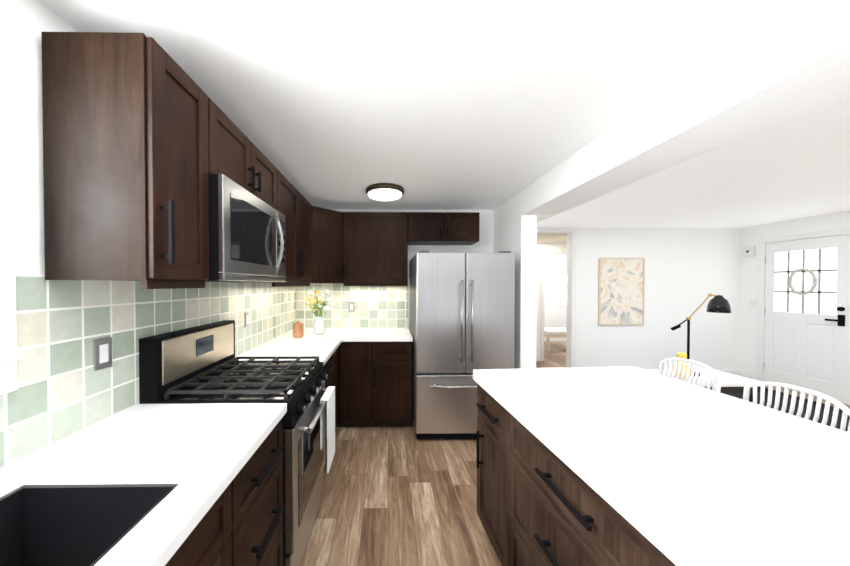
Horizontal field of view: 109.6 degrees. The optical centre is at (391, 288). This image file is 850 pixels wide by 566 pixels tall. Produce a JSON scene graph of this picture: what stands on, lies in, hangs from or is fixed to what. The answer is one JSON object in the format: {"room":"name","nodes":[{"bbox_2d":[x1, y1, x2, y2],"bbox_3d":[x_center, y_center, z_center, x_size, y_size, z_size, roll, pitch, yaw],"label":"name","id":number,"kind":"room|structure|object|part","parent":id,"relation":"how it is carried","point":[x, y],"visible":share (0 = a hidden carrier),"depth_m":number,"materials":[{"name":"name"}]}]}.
{"room":"kitchen","nodes":[
{"label":"kitchen","id":0,"kind":"room"},
{"bbox_2d":[12,0,77,275],"bbox_3d":[-1.169,0.265,0.724,0.150,2.320,5.900,0,1,-1],"label":"wall","id":1,"kind":"structure","parent":0,"point":[32,20],"depth_m":0.91,"materials":[{"name":"white paint"}]},
{"bbox_2d":[0,0,21,394],"bbox_3d":[-1.118,-0.258,0.141,0.135,1.120,1.425,0,1,-1],"label":"window","id":2,"kind":"structure","parent":1,"relation":"in","point":[10,354],"depth_m":0.84,"materials":[{"name":"white"}]},
{"bbox_2d":[41,32,212,283],"bbox_3d":[-0.914,-0.410,1.076,0.329,0.760,0.302,0,1,-1],"label":"upper cabinet","id":3,"kind":"object","parent":1,"relation":"attached to","point":[144,135],"depth_m":0.93,"materials":[{"name":"brown wood"}]},
{"bbox_2d":[0,276,295,469],"bbox_3d":[-1.099,0.231,1.439,0.010,0.550,4.170,0,1,-1],"label":"tile backsplash","id":4,"kind":"structure","parent":1,"relation":"attached to","point":[64,390],"depth_m":1.08,"materials":[{"name":"green tile"}]},
{"bbox_2d":[93,337,111,370],"bbox_3d":[-1.086,0.245,1.125,0.007,0.114,0.070,0,1,-1],"label":"electrical outlet plate","id":5,"kind":"object","parent":4,"relation":"attached to","point":[102,353],"depth_m":1.12,"materials":[{"name":"grey"}]},
{"bbox_2d":[244,312,248,326],"bbox_3d":[-1.102,0.237,2.275,0.007,0.114,0.070,0,1,-1],"label":"electrical outlet plate","id":6,"kind":"object","parent":4,"relation":"attached to","point":[246,314],"depth_m":2.26,"materials":[{"name":"grey"}]},
{"bbox_2d":[349,302,354,311],"bbox_3d":[-0.474,0.222,3.520,0.070,0.114,0.007,0,1,-1],"label":"electrical outlet plate","id":7,"kind":"object","parent":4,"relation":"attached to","point":[351,304],"depth_m":3.52,"materials":[{"name":"grey"}]},
{"bbox_2d":[213,102,276,209],"bbox_3d":[-0.921,-0.639,1.606,0.328,0.315,0.756,0,1,-1],"label":"upper cabinet","id":8,"kind":"object","parent":1,"relation":"attached to","point":[235,156],"depth_m":1.51,"materials":[{"name":"brown wood"}]},
{"bbox_2d":[205,174,285,281],"bbox_3d":[-0.873,-0.258,1.612,0.458,0.440,0.756,0,1,-1],"label":"microwave","id":9,"kind":"object","parent":8,"relation":"attached to","point":[247,243],"visible":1,"depth_m":1.40,"materials":[{"name":"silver metal"}]},
{"bbox_2d":[242,169,312,283],"bbox_3d":[-0.925,-0.426,2.472,0.344,0.760,0.962,0,1,-1],"label":"upper cabinet","id":10,"kind":"object","parent":1,"relation":"attached to","point":[298,212],"depth_m":2.41,"materials":[{"name":"brown wood"}]},
{"bbox_2d":[313,206,348,283],"bbox_3d":[-0.790,-0.435,3.181,0.674,0.760,0.676,0,1,-1],"label":"upper cabinet","id":11,"kind":"object","parent":1,"relation":"attached to","point":[330,227],"depth_m":3.08,"materials":[{"name":"brown wood"}]},
{"bbox_2d":[330,209,492,328],"bbox_3d":[-0.040,0.231,3.600,2.490,2.320,0.120,0,1,-1],"label":"wall","id":12,"kind":"structure","parent":0,"point":[484,244],"depth_m":3.54,"materials":[{"name":"white paint"}]},
{"bbox_2d":[296,283,407,327],"bbox_3d":[-0.464,0.207,3.529,1.320,0.550,0.010,0,1,-1],"label":"tile backsplash","id":13,"kind":"structure","parent":12,"relation":"attached to","point":[381,306],"depth_m":3.52,"materials":[{"name":"tile"}]},
{"bbox_2d":[349,212,408,283],"bbox_3d":[-0.198,-0.437,3.336,0.734,0.760,0.343,0,1,-1],"label":"upper cabinet","id":14,"kind":"object","parent":12,"relation":"attached to","point":[378,241],"depth_m":3.19,"materials":[{"name":"brown wood"}]},
{"bbox_2d":[409,212,479,244],"bbox_3d":[0.555,-0.662,3.352,0.767,0.310,0.327,0,1,-1],"label":"upper cabinet","id":15,"kind":"object","parent":12,"relation":"attached to","point":[425,228],"depth_m":3.19,"materials":[{"name":"brown wood"}]},
{"bbox_2d":[40,0,849,227],"bbox_3d":[2.178,-0.969,2.708,7.200,0.100,9.800,0,1,-1],"label":"ceiling","id":16,"kind":"structure","parent":0,"point":[444,104],"depth_m":1.40,"materials":[{"name":"white paint"}]},
{"bbox_2d":[366,183,403,200],"bbox_3d":[-0.064,-0.876,2.777,0.360,0.086,0.360,0,1,-1],"label":"flush-mount ceiling light","id":17,"kind":"object","parent":16,"relation":"attached to","point":[384,191],"visible":1,"depth_m":2.67,"materials":[{"name":"white glass"}]},
{"bbox_2d":[521,0,849,222],"bbox_3d":[1.399,-0.783,1.198,0.320,0.234,6.799,0,1,-1],"label":"ceiling beam","id":18,"kind":"structure","parent":16,"relation":"attached to","point":[789,59],"depth_m":1.17,"materials":[{"name":"white paint"}]},
{"bbox_2d":[493,191,536,368],"bbox_3d":[1.278,0.229,3.714,0.150,2.320,1.790,0,1,-1],"label":"wall","id":19,"kind":"structure","parent":0,"point":[514,230],"depth_m":2.82,"materials":[{"name":"white paint"}]},
{"bbox_2d":[536,234,566,360],"bbox_3d":[2.792,0.212,5.226,2.900,2.320,0.950,0,1,-1],"label":"wall","id":20,"kind":"structure","parent":0,"point":[551,280],"depth_m":4.73,"materials":[{"name":"white paint"}]},
{"bbox_2d":[301,341,849,565],"bbox_3d":[2.178,1.451,2.736,7.200,0.100,9.800,0,1,-1],"label":"floor","id":21,"kind":"structure","parent":0,"point":[398,496],"depth_m":1.97,"materials":[{"name":"brown wood"}]},
{"bbox_2d":[188,420,283,565],"bbox_3d":[-0.781,0.981,1.057,0.625,0.880,0.484,0,1,-1],"label":"base cabinet","id":22,"kind":"object","parent":21,"relation":"on","point":[246,527],"depth_m":1.00,"materials":[{"name":"brown wood"}]},
{"bbox_2d":[0,403,286,565],"bbox_3d":[-0.759,0.529,0.329,0.637,0.039,1.931,0,1,-1],"label":"countertop","id":23,"kind":"structure","parent":22,"relation":"on","point":[200,449],"depth_m":0.87,"materials":[{"name":"white stone"}]},
{"bbox_2d":[0,484,187,565],"bbox_3d":[-0.747,0.652,0.392,0.408,0.275,0.778,0,1,-1],"label":"sink","id":24,"kind":"object","parent":23,"relation":"in","point":[41,524],"depth_m":0.77,"materials":[{"name":"black stone"}]},
{"bbox_2d":[139,320,334,565],"bbox_3d":[-0.731,0.814,1.642,0.743,1.200,0.680,0,1,-1],"label":"gas range","id":25,"kind":"object","parent":21,"relation":"on","point":[196,365],"visible":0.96,"depth_m":1.47,"materials":[{"name":"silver metal"}]},
{"bbox_3d":[-0.384,0.840,1.802,0.045,0.424,0.230,0,1,-1],"label":"towel oven handle","id":26,"kind":"part","parent":25,"relation":"part of","materials":[{"name":"white fabric"}]},
{"bbox_2d":[220,352,335,468],"bbox_3d":[-0.799,0.966,2.305,0.625,0.880,0.634,0,1,-1],"label":"base cabinet","id":27,"kind":"object","parent":21,"relation":"on","point":[330,368],"depth_m":2.34,"materials":[{"name":"brown wood"}]},
{"bbox_2d":[235,336,343,365],"bbox_3d":[-0.789,0.504,2.432,0.637,0.039,0.901,0,1,-1],"label":"countertop","id":28,"kind":"structure","parent":27,"relation":"on","point":[323,347],"depth_m":2.45,"materials":[{"name":"white stone"}]},
{"bbox_2d":[293,321,303,337],"bbox_3d":[-0.916,0.400,2.929,0.104,0.156,0.104,0,1,-1],"label":"copper canister","id":29,"kind":"object","parent":28,"relation":"on","point":[298,329],"visible":1,"depth_m":2.89,"materials":[{"name":"brown metal"}]},
{"bbox_2d":[336,340,347,426],"bbox_3d":[-0.786,0.961,2.779,0.671,0.880,0.300,0,1,-1],"label":"base cabinet","id":30,"kind":"object","parent":21,"relation":"on","point":[342,352],"depth_m":2.91,"materials":[{"name":"brown wood"}]},
{"bbox_2d":[348,344,379,426],"bbox_3d":[-0.329,0.955,3.227,0.371,0.880,0.624,0,1,-1],"label":"base cabinet","id":31,"kind":"object","parent":21,"relation":"on","point":[363,359],"depth_m":2.92,"materials":[{"name":"brown wood"}]},
{"bbox_2d":[284,328,411,343],"bbox_3d":[-0.459,0.495,3.208,1.319,0.039,0.637,0,1,-1],"label":"countertop","id":32,"kind":"structure","parent":31,"relation":"on","point":[353,335],"depth_m":3.09,"materials":[{"name":"white stone"}]},
{"bbox_2d":[305,289,333,334],"bbox_3d":[-0.745,0.241,3.084,0.296,0.470,0.205,0,1,-1],"label":"vase","id":33,"kind":"object","parent":32,"relation":"on","point":[318,326],"visible":1,"depth_m":3.06,"materials":[{"name":"white ceramic"}]},
{"bbox_2d":[380,344,411,426],"bbox_3d":[-0.034,0.955,3.231,0.458,0.880,0.624,0,1,-1],"label":"base cabinet","id":34,"kind":"object","parent":21,"relation":"on","point":[395,359],"depth_m":2.93,"materials":[{"name":"brown wood"}]},
{"bbox_2d":[409,251,514,438],"bbox_3d":[0.662,0.527,3.080,0.896,1.740,0.887,0,1,-1],"label":"fridge","id":35,"kind":"object","parent":21,"relation":"on","point":[461,319],"visible":0.73,"depth_m":2.70,"materials":[{"name":"grey metal"}]},
{"bbox_2d":[544,328,565,352],"bbox_3d":[3.673,1.126,6.554,0.800,0.460,0.500,0,1,-1],"label":"bench","id":36,"kind":"object","parent":21,"relation":"on","point":[549,333],"visible":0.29,"depth_m":6.32,"materials":[{"name":"beige wood"}]},
{"bbox_2d":[476,382,640,565],"bbox_3d":[0.880,0.989,0.639,0.803,0.874,2.283,0,1,-1],"label":"kitchen island","id":37,"kind":"object","parent":21,"relation":"on","point":[529,514],"depth_m":1.18,"materials":[{"name":"brown wood"}]},
{"bbox_2d":[473,366,849,565],"bbox_3d":[1.067,0.520,0.646,1.150,0.060,2.366,0,1,-1],"label":"island countertop","id":38,"kind":"structure","parent":37,"relation":"on","point":[683,473],"depth_m":0.85,"materials":[{"name":"white stone"}]},
{"bbox_2d":[658,358,721,391],"bbox_3d":[1.964,0.967,2.187,0.485,0.882,0.462,0,1,-1],"label":"counter stool","id":39,"kind":"object","parent":21,"relation":"on","point":[717,382],"visible":0.33,"depth_m":2.17,"materials":[{"name":"white wood"}]},
{"bbox_2d":[723,387,849,431],"bbox_3d":[3.792,1.386,3.459,2.830,0.012,2.100,0,1,-1],"label":"living room rug","id":40,"kind":"object","parent":21,"relation":"on","point":[820,419],"visible":0.06,"depth_m":3.47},
{"bbox_2d":[648,369,760,403],"bbox_3d":[3.000,1.118,2.914,0.750,0.538,0.420,0,1,-1],"label":"side table","id":41,"kind":"object","parent":40,"relation":"on","point":[732,383],"visible":0.06,"depth_m":2.73,"materials":[{"name":"white wood"}]},
{"bbox_2d":[672,352,690,378],"bbox_3d":[2.751,0.730,2.836,0.130,0.237,0.130,0,1,-1],"label":"vase","id":42,"kind":"object","parent":41,"relation":"on","point":[681,355],"visible":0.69,"depth_m":2.81,"materials":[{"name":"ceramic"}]},
{"bbox_2d":[671,293,731,375],"bbox_3d":[3.053,0.449,2.967,0.557,0.797,0.180,0,1,-1],"label":"lamp","id":43,"kind":"object","parent":41,"relation":"on","point":[718,304],"visible":0.75,"depth_m":2.95,"materials":[{"name":"black metal"}]},
{"bbox_2d":[743,382,849,431],"bbox_3d":[1.972,0.974,1.617,0.485,0.882,0.462,0,1,-1],"label":"counter stool","id":44,"kind":"object","parent":21,"relation":"on","point":[828,399],"visible":0.33,"depth_m":1.60,"materials":[{"name":"white wood"}]},
{"bbox_2d":[537,227,741,369],"bbox_3d":[3.470,0.218,4.693,4.260,2.320,0.135,0,1,-1],"label":"wall","id":45,"kind":"structure","parent":0,"point":[688,271],"depth_m":4.65,"materials":[{"name":"white paint"}]},
{"bbox_3d":[2.426,0.220,4.617,0.850,2.318,0.014,0,1,-1],"label":"trim doorway casing","id":46,"kind":"part","parent":45,"relation":"part of","materials":[{"name":"white wood"}]},
{"bbox_2d":[598,258,644,324],"bbox_3d":[3.551,0.049,4.624,0.700,1.040,0.030,0,1,-1],"label":"painting","id":47,"kind":"object","parent":45,"relation":"attached to","point":[621,283],"visible":0.92,"depth_m":4.62,"materials":[{"name":"beige paper"}]},
{"bbox_2d":[719,370,739,375],"bbox_3d":[4.143,1.328,4.655,2.583,0.100,0.014,0,1,-1],"label":"baseboard","id":48,"kind":"structure","parent":45,"relation":"attached to","point":[735,372],"depth_m":4.65,"materials":[{"name":"white wood"}]},
{"bbox_2d":[740,211,849,403],"bbox_3d":[5.573,0.258,1.330,0.150,2.320,6.920,0,1,-1],"label":"wall","id":49,"kind":"structure","parent":0,"point":[751,235],"depth_m":4.50,"materials":[{"name":"white paint"}]},
{"bbox_2d":[743,246,754,256],"bbox_3d":[5.431,-0.560,4.549,0.039,0.160,0.140,0,1,-1],"label":"sensor","id":50,"kind":"object","parent":49,"relation":"attached to","point":[748,251],"visible":1,"depth_m":4.53,"materials":[{"name":"white plastic"}]},
{"bbox_2d":[750,299,755,306],"bbox_3d":[5.443,0.220,4.504,0.017,0.120,0.070,0,1,-1],"label":"switch plate","id":51,"kind":"object","parent":49,"relation":"attached to","point":[752,302],"visible":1,"depth_m":4.50,"materials":[{"name":"white plastic"}]},
{"bbox_2d":[756,227,849,404],"bbox_3d":[5.422,0.324,3.962,0.075,2.125,0.970,0,1,-1],"label":"entry door","id":52,"kind":"structure","parent":49,"relation":"in","point":[803,316],"depth_m":3.93,"materials":[{"name":"white wood"}]}
]}

